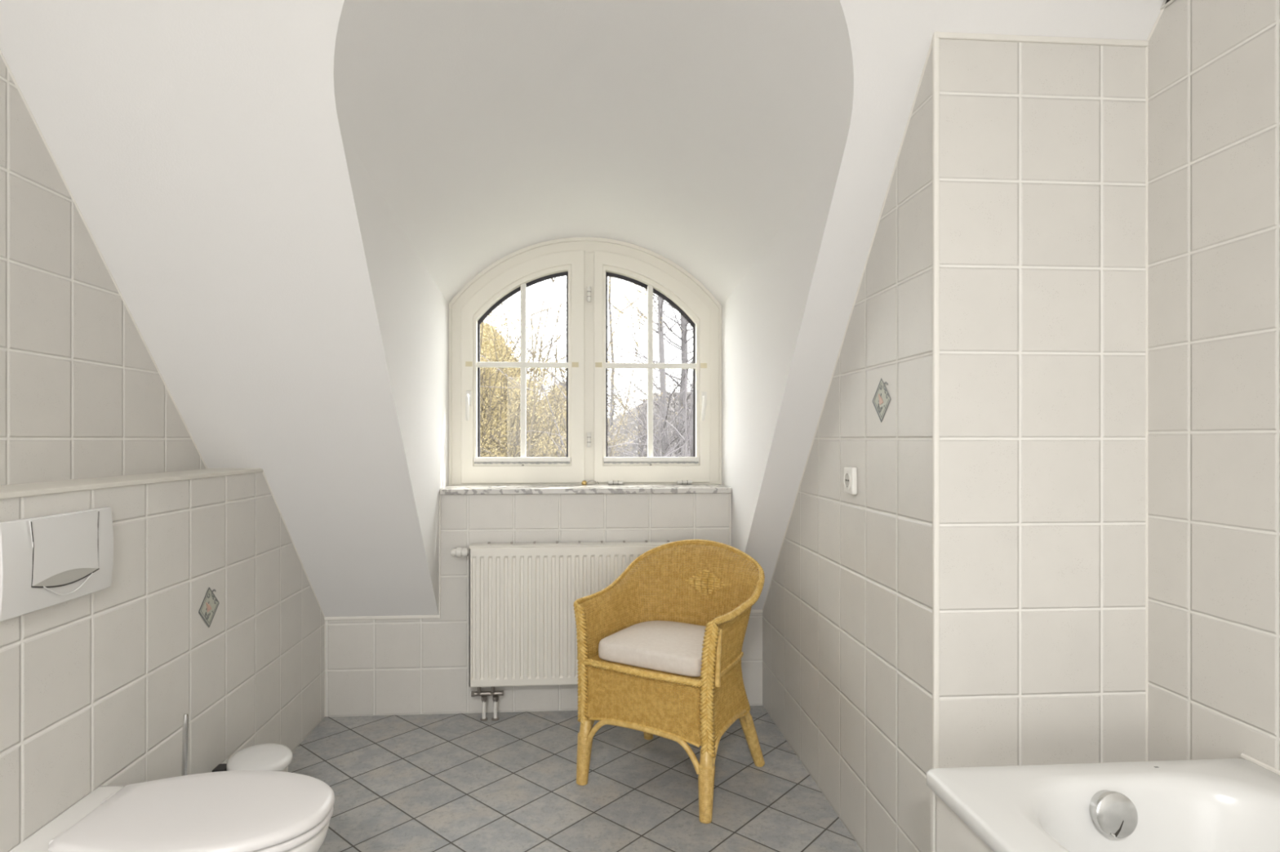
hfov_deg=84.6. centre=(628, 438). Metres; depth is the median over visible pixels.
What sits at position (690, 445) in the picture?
bare tree
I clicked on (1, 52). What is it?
trim
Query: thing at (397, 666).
wall
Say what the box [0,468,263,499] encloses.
ledge
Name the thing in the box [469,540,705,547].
grille
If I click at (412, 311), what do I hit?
wall
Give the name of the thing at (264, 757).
pedal bin
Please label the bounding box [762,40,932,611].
trim
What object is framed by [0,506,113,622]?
flush plate
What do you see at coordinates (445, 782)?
floor
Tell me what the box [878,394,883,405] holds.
print
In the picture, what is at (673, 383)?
tree
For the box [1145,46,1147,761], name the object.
trim
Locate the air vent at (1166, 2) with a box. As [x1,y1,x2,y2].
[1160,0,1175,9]
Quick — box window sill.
[439,484,731,494]
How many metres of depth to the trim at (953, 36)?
1.64 m
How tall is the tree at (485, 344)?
11.475 m
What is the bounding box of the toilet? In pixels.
[8,770,334,851]
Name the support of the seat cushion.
on the wicker armchair
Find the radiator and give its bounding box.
[450,540,711,721]
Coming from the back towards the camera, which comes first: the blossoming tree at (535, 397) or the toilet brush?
the blossoming tree at (535, 397)
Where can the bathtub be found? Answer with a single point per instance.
(1230, 805)
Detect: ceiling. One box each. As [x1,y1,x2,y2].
[0,0,1164,617]
[333,0,853,306]
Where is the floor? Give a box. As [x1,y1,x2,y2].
[288,705,862,851]
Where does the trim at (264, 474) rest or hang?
attached to the wall at (211, 612)
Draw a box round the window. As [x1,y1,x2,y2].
[448,236,721,485]
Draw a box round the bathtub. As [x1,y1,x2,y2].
[926,758,1279,851]
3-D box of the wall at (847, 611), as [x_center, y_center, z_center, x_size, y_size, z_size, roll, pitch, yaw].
[0.706,0.135,2.401,0.102,2.130,1.536,0,0,-4]
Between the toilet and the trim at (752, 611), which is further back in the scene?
the trim at (752, 611)
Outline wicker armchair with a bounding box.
[573,539,764,823]
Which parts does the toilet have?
seat, bowl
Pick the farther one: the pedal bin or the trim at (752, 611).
the trim at (752, 611)
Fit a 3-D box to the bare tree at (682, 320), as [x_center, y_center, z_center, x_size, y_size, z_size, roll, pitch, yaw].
[1.290,-1.118,13.931,8.350,15.658,8.234,0,0,9]
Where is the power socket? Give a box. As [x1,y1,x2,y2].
[843,466,857,494]
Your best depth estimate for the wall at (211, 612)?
1.85 m
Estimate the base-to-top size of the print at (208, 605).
0.032 m
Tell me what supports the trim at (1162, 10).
attached to the wall at (1214, 65)
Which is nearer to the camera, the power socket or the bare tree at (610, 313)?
the power socket
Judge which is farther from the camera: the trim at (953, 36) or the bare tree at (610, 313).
the bare tree at (610, 313)
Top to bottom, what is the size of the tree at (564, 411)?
9.440 m
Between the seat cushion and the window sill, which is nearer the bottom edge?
the seat cushion
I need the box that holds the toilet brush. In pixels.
[181,713,188,776]
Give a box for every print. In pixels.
[205,602,211,612]
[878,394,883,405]
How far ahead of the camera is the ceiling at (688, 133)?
2.13 m
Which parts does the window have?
lever, handle, blind rail, sash, blind rail, sash, handle, lever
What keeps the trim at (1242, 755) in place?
attached to the wall at (1214, 65)
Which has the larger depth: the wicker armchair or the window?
the window
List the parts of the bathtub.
apron panel, overflow knob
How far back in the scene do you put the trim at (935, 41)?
1.62 m
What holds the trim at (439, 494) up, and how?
attached to the wall at (412, 311)
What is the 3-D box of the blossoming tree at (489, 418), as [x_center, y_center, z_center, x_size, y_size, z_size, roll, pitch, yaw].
[-2.054,1.861,10.335,5.686,9.690,6.134,0,0,16]
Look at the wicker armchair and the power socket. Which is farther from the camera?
the wicker armchair
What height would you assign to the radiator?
0.751 m
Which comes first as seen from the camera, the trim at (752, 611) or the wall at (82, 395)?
the wall at (82, 395)
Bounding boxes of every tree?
[480,276,684,457]
[480,276,693,457]
[480,277,693,457]
[480,281,684,457]
[480,298,565,457]
[482,278,693,457]
[486,276,693,457]
[533,359,623,457]
[607,368,693,457]
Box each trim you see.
[0,48,207,468]
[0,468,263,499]
[262,471,324,617]
[324,614,440,620]
[324,620,325,716]
[439,493,440,615]
[728,493,731,583]
[750,609,762,613]
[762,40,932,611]
[932,31,939,768]
[936,31,1148,47]
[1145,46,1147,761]
[1146,8,1164,40]
[1240,753,1279,775]
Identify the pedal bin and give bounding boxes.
[211,743,292,772]
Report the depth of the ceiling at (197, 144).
1.85 m
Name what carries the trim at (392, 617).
attached to the wall at (397, 666)
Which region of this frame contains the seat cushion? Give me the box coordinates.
[598,620,706,676]
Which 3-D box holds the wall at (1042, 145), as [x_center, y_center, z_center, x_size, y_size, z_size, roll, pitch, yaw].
[0.976,0.132,1.694,0.533,2.137,0.100,0,0,-4]
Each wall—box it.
[0,55,205,485]
[0,471,324,851]
[325,493,762,716]
[339,126,448,613]
[721,141,846,601]
[762,47,932,851]
[939,39,1145,768]
[1147,0,1279,770]
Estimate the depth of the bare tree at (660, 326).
13.02 m
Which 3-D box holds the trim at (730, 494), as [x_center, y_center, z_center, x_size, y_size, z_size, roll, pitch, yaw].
[0.457,0.512,3.160,0.009,0.540,0.026,0,0,-4]
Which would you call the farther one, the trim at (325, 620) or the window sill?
the window sill
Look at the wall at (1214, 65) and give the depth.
1.48 m
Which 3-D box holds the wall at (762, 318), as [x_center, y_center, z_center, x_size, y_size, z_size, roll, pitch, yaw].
[0.499,0.009,2.603,0.008,1.528,1.653,0,0,-4]

